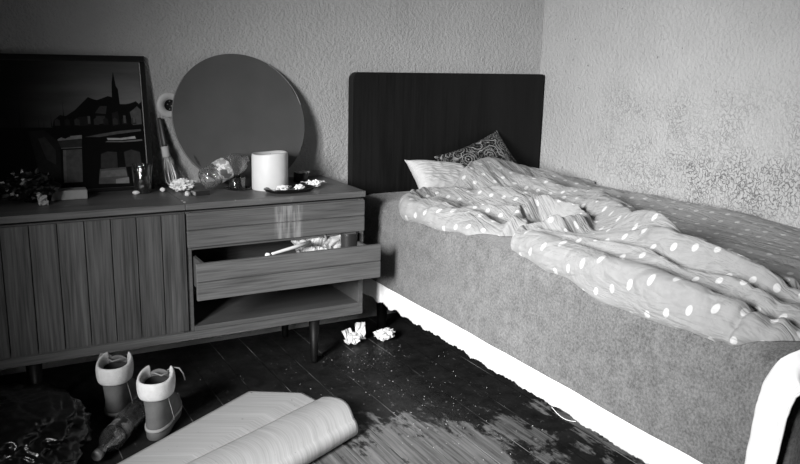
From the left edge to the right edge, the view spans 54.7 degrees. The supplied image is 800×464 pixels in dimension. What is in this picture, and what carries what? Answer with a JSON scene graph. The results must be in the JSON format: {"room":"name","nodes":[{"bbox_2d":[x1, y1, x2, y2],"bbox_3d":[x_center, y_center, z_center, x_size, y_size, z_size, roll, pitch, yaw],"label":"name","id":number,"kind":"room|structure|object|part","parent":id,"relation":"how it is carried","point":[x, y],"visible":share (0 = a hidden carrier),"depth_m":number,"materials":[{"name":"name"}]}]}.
{"room":"bedroom","nodes":[
{"label":"bedroom","id":0,"kind":"room"},
{"bbox_2d":[0,0,544,375],"bbox_3d":[-1.003,-0.741,2.732,3.750,2.450,0.120,-6,15,-29],"label":"wall","id":1,"kind":"structure","parent":0,"point":[316,46],"depth_m":3.04,"materials":[{"name":"paint"}]},
{"bbox_2d":[157,92,174,117],"bbox_3d":[-0.839,-0.462,2.818,0.092,0.092,0.008,-6,15,-29],"label":"wall socket","id":2,"kind":"object","parent":1,"relation":"attached to","point":[164,102],"visible":0.76,"depth_m":2.81,"materials":[{"name":"white plastic"}]},
{"bbox_2d":[0,312,644,463],"bbox_3d":[-0.031,0.893,1.406,3.870,0.100,3.990,-6,15,-29],"label":"floor","id":3,"kind":"structure","parent":0,"point":[228,369],"depth_m":2.66,"materials":[{"name":"black wood"}]},
{"bbox_2d":[0,382,92,463],"bbox_3d":[-1.093,0.549,2.151,0.441,0.181,0.543,-6,15,-29],"label":"bag","id":4,"kind":"object","parent":3,"relation":"on","point":[41,423],"visible":1,"depth_m":2.08,"materials":[{"name":"black plastic"}]},
{"bbox_2d":[95,352,138,423],"bbox_3d":[-0.905,0.474,2.474,0.119,0.200,0.248,-1,13,-12],"label":"boot","id":5,"kind":"object","parent":3,"relation":"on","point":[115,373],"visible":0.94,"depth_m":2.39,"materials":[{"name":"fabric"}]},
{"bbox_2d":[91,399,145,460],"bbox_3d":[-0.827,0.586,2.281,0.074,0.076,0.293,2,13,5],"label":"plastic bottle","id":6,"kind":"object","parent":3,"relation":"on","point":[122,427],"visible":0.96,"depth_m":2.28,"materials":[{"name":"clear"}]},
{"bbox_2d":[136,365,185,440],"bbox_3d":[-0.721,0.500,2.378,0.120,0.200,0.249,2,13,4],"label":"boot","id":7,"kind":"object","parent":3,"relation":"on","point":[155,388],"visible":1,"depth_m":2.29,"materials":[{"name":"fabric"}]},
{"bbox_2d":[0,175,380,384],"bbox_3d":[-0.775,0.195,2.706,1.320,0.648,0.524,-6,15,-29],"label":"sideboard","id":8,"kind":"object","parent":3,"relation":"on","point":[110,271],"visible":0.95,"depth_m":2.53,"materials":[{"name":"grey wood"}]},
{"bbox_3d":[-1.292,0.428,2.694,0.042,0.174,0.042,-6,15,-29],"label":"leg","id":9,"kind":"part","parent":8,"relation":"part of","materials":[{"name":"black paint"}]},
{"bbox_2d":[0,168,61,202],"bbox_3d":[-1.178,-0.149,2.460,0.186,0.113,0.121,-6,15,-29],"label":"dried flowers","id":10,"kind":"object","parent":8,"relation":"on","point":[25,185],"visible":0.98,"depth_m":2.42,"materials":[{"name":"dried petals"},{"name":"dried plant stems"}]},
{"bbox_3d":[-1.144,0.490,2.438,0.042,0.174,0.042,-6,15,-29],"label":"leg","id":11,"kind":"part","parent":8,"relation":"part of","materials":[{"name":"black paint"}]},
{"bbox_2d":[37,194,48,205],"bbox_3d":[-1.125,-0.102,2.432,0.020,0.036,0.032,11,16,36],"label":"paper scrap","id":12,"kind":"object","parent":8,"relation":"on","point":[42,199],"visible":1,"depth_m":2.43,"materials":[{"name":"white paper"}]},
{"bbox_2d":[50,187,87,200],"bbox_3d":[-1.095,-0.127,2.556,0.110,0.031,0.060,-5,14,-26],"label":"carton","id":13,"kind":"object","parent":8,"relation":"on","point":[73,193],"visible":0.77,"depth_m":2.54,"materials":[{"name":"white cardboard"}]},
{"bbox_2d":[0,53,154,193],"bbox_3d":[-1.179,-0.359,2.598,0.655,0.465,0.078,-6,15,-29],"label":"framed picture","id":14,"kind":"object","parent":8,"relation":"on","point":[81,120],"visible":0.91,"depth_m":2.63},
{"bbox_3d":[-0.982,0.164,2.428,0.620,0.404,0.016,-6,15,-29],"label":"door","id":15,"kind":"part","parent":8,"relation":"part of","materials":[{"name":"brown wood"}]},
{"bbox_2d":[131,163,151,193],"bbox_3d":[-0.894,-0.186,2.684,0.069,0.099,0.069,-6,15,-29],"label":"tumbler","id":16,"kind":"object","parent":8,"relation":"on","point":[138,182],"visible":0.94,"depth_m":2.67,"materials":[{"name":"clear glass"}]},
{"bbox_2d":[157,118,176,185],"bbox_3d":[-0.842,-0.290,2.802,0.045,0.242,0.092,-6,15,-29],"label":"whisk","id":17,"kind":"object","parent":8,"relation":"on","point":[165,149],"visible":0.8,"depth_m":2.80,"materials":[{"name":"silver metal"}]},
{"bbox_3d":[-0.862,-0.359,2.801,0.046,0.108,0.016,13,17,41],"label":"handle","id":18,"kind":"part","parent":17,"relation":"part of","materials":[{"name":"silver metal"}]},
{"bbox_2d":[169,178,195,191],"bbox_3d":[-0.769,-0.167,2.730,0.094,0.049,0.070,-6,15,-29],"label":"crumpled tissue","id":19,"kind":"object","parent":8,"relation":"on","point":[180,184],"visible":1,"depth_m":2.71,"materials":[{"name":"white paper"}]},
{"bbox_2d":[191,189,209,195],"bbox_3d":[-0.691,-0.137,2.678,0.054,0.016,0.036,-9,17,-39],"label":"matchbox","id":20,"kind":"object","parent":8,"relation":"on","point":[199,192],"visible":1,"depth_m":2.67},
{"bbox_2d":[198,153,249,188],"bbox_3d":[-0.628,-0.219,2.764,0.192,0.123,0.086,-8,16,-35],"label":"plastic bottle","id":21,"kind":"object","parent":8,"relation":"on","point":[221,170],"visible":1,"depth_m":2.75,"materials":[{"name":"white"}]},
{"bbox_2d":[224,186,250,190],"bbox_3d":[-0.589,-0.157,2.797,0.096,0.008,0.096,-6,15,-29],"label":"saucer","id":22,"kind":"object","parent":8,"relation":"on","point":[226,187],"visible":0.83,"depth_m":2.80,"materials":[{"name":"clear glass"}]},
{"bbox_2d":[229,175,244,189],"bbox_3d":[-0.588,-0.179,2.792,0.060,0.043,0.060,-6,15,-29],"label":"tumbler","id":23,"kind":"object","parent":22,"relation":"on","point":[234,183],"visible":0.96,"depth_m":2.77,"materials":[{"name":"clear glass"}]},
{"bbox_2d":[172,54,304,186],"bbox_3d":[-0.592,-0.417,2.876,0.504,0.478,0.169,-6,15,-29],"label":"round mirror","id":24,"kind":"object","parent":8,"relation":"on","point":[224,105],"visible":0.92,"depth_m":2.87,"materials":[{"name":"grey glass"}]},
{"bbox_2d":[251,150,287,191],"bbox_3d":[-0.474,-0.226,2.818,0.132,0.137,0.132,-6,15,-29],"label":"pillar candle","id":25,"kind":"object","parent":8,"relation":"on","point":[269,168],"visible":0.93,"depth_m":2.77,"materials":[{"name":"white wax"}]},
{"bbox_3d":[-0.419,-0.034,2.706,0.652,0.116,0.018,-6,15,-29],"label":"drawer","id":26,"kind":"part","parent":8,"relation":"part of","materials":[{"name":"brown wood"}]},
{"bbox_3d":[-0.453,0.095,2.787,0.607,0.102,0.354,-6,15,-29],"label":"drawer","id":27,"kind":"part","parent":8,"relation":"part of","materials":[{"name":"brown wood"}]},
{"bbox_3d":[-0.469,0.344,3.151,0.042,0.174,0.042,-6,15,-29],"label":"leg","id":28,"kind":"part","parent":8,"relation":"part of","materials":[{"name":"black paint"}]},
{"bbox_3d":[-0.362,0.131,2.631,0.662,0.122,0.018,-6,15,-29],"label":"drawer","id":29,"kind":"part","parent":8,"relation":"part of","materials":[{"name":"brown wood"}]},
{"bbox_2d":[265,240,311,255],"bbox_3d":[-0.386,0.058,2.673,0.018,0.033,0.195,14,18,43],"label":"stick","id":30,"kind":"object","parent":8,"relation":"in","point":[306,243],"visible":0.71,"depth_m":2.68,"materials":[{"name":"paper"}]},
{"bbox_2d":[264,185,314,193],"bbox_3d":[-0.396,-0.152,2.775,0.195,0.016,0.104,-6,15,-29],"label":"ashtray","id":31,"kind":"object","parent":8,"relation":"on","point":[307,187],"visible":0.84,"depth_m":2.74,"materials":[{"name":"black ceramic"}]},
{"bbox_2d":[294,184,304,188],"bbox_3d":[-0.363,-0.163,2.785,0.028,0.021,0.034,12,17,40],"label":"paper wad","id":32,"kind":"object","parent":31,"relation":"in","point":[299,186],"visible":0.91,"depth_m":2.78,"materials":[{"name":"white paper"}]},
{"bbox_3d":[-0.396,-0.153,2.775,0.133,0.005,0.075,-6,15,-29],"label":"heap","id":33,"kind":"object","parent":31,"relation":"in","visible":0},
{"bbox_2d":[277,185,288,188],"bbox_3d":[-0.419,-0.159,2.763,0.047,0.019,0.034,-6,15,-29],"label":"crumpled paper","id":34,"kind":"object","parent":33,"relation":"on","point":[278,186],"visible":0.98,"depth_m":2.76,"materials":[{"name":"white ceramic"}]},
{"bbox_2d":[294,170,309,181],"bbox_3d":[-0.386,-0.219,3.006,0.056,0.044,0.056,-10,17,-41],"label":"tin","id":35,"kind":"object","parent":8,"relation":"on","point":[299,176],"visible":0.97,"depth_m":2.98,"materials":[{"name":"black metal"}]},
{"bbox_2d":[291,237,326,252],"bbox_3d":[-0.317,0.069,2.785,0.139,0.134,0.140,-6,15,-29],"label":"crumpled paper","id":36,"kind":"object","parent":8,"relation":"in","point":[317,243],"visible":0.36,"depth_m":2.78,"materials":[{"name":"white paper"}]},
{"bbox_2d":[302,179,324,186],"bbox_3d":[-0.321,-0.183,2.884,0.086,0.032,0.053,-10,17,-41],"label":"crumpled paper","id":37,"kind":"object","parent":8,"relation":"on","point":[316,183],"visible":0.9,"depth_m":2.87,"materials":[{"name":"white paper"}]},
{"bbox_3d":[-0.321,0.406,2.895,0.042,0.174,0.042,-6,15,-29],"label":"leg","id":38,"kind":"part","parent":8,"relation":"part of","materials":[{"name":"black paint"}]},
{"bbox_2d":[323,234,340,248],"bbox_3d":[-0.249,0.061,2.829,0.053,0.134,0.075,11,16,37],"label":"crumpled paper","id":39,"kind":"object","parent":8,"relation":"in","point":[331,242],"visible":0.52,"depth_m":2.82,"materials":[{"name":"white paper"}]},
{"bbox_2d":[340,232,357,247],"bbox_3d":[-0.191,0.061,2.859,0.070,0.123,0.070,-6,15,-29],"label":"tin","id":40,"kind":"object","parent":8,"relation":"in","point":[347,240],"visible":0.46,"depth_m":2.82,"materials":[{"name":"silver metal"}]},
{"bbox_2d":[117,391,357,463],"bbox_3d":[-0.524,0.623,2.178,0.494,0.056,0.996,9,15,32],"label":"rolled mat","id":41,"kind":"object","parent":3,"relation":"on","point":[255,427],"visible":1,"depth_m":2.30,"materials":[{"name":"plastic"}]},
{"bbox_2d":[342,322,365,344],"bbox_3d":[-0.183,0.409,3.105,0.106,0.080,0.058,-8,16,-35],"label":"crumpled tissue","id":42,"kind":"object","parent":3,"relation":"on","point":[351,337],"visible":1,"depth_m":3.10,"materials":[{"name":"white paper"}]},
{"bbox_2d":[200,344,542,461],"bbox_3d":[-0.147,0.580,2.533,1.101,0.002,0.995,-6,15,-29],"label":"crumbs","id":43,"kind":"object","parent":3,"relation":"on","point":[400,344],"visible":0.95,"depth_m":2.64,"materials":[{"name":"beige food"}]},
{"bbox_2d":[373,327,394,341],"bbox_3d":[-0.062,0.416,3.140,0.081,0.055,0.086,6,14,20],"label":"crumpled tissue","id":44,"kind":"object","parent":3,"relation":"on","point":[384,334],"visible":1,"depth_m":3.12,"materials":[{"name":"white paper"}]},
{"bbox_2d":[348,72,543,328],"bbox_3d":[0.698,0.031,2.640,0.986,1.064,2.000,-6,15,-29],"label":"headboard","id":45,"kind":"object","parent":3,"relation":"on","point":[394,118],"visible":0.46,"depth_m":3.31,"materials":[{"name":"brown wood"}]},
{"bbox_3d":[-0.077,0.316,3.276,0.052,0.190,0.052,-6,15,-29],"label":"leg","id":46,"kind":"part","parent":45,"relation":"part of","materials":[{"name":"black paint"}]},
{"bbox_3d":[0.219,-0.248,3.453,0.986,0.904,0.040,-6,15,-29],"label":"headboard","id":47,"kind":"part","parent":45,"relation":"part of","materials":[{"name":"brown wood"}]},
{"bbox_2d":[362,191,799,463],"bbox_3d":[0.716,0.190,2.626,1.003,0.431,2.017,-6,15,-29],"label":"bed base","id":48,"kind":"object","parent":45,"relation":"on","point":[660,393],"visible":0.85,"depth_m":2.03,"materials":[{"name":"white fabric"}]},
{"bbox_2d":[404,160,464,188],"bbox_3d":[0.181,-0.219,3.219,0.330,0.163,0.162,-6,15,-29],"label":"pillow","id":49,"kind":"object","parent":48,"relation":"on","point":[426,173],"visible":0.57,"depth_m":3.16,"materials":[{"name":"white fabric"}]},
{"bbox_2d":[434,131,517,166],"bbox_3d":[0.369,-0.270,3.375,0.412,0.320,0.201,-7,16,-34],"label":"cushion","id":50,"kind":"object","parent":48,"relation":"on","point":[493,146],"visible":0.38,"depth_m":3.36,"materials":[{"name":"fabric"}]},
{"bbox_2d":[399,157,799,346],"bbox_3d":[0.735,-0.049,2.534,1.005,0.208,1.864,-6,15,-29],"label":"duvet","id":51,"kind":"object","parent":48,"relation":"on","point":[716,274],"visible":1,"depth_m":2.14,"materials":[{"name":"fabric"}]},
{"bbox_3d":[1.182,0.376,1.813,0.992,0.411,0.098,-6,15,-29],"label":"corner trim","id":52,"kind":"part","parent":48,"relation":"part of","materials":[{"name":"white plastic"}]},
{"bbox_2d":[538,0,799,228],"bbox_3d":[1.632,-0.517,2.027,0.120,2.450,3.990,-6,15,-29],"label":"wall","id":53,"kind":"structure","parent":0,"point":[690,101],"depth_m":2.93,"materials":[{"name":"paint"}]}
]}

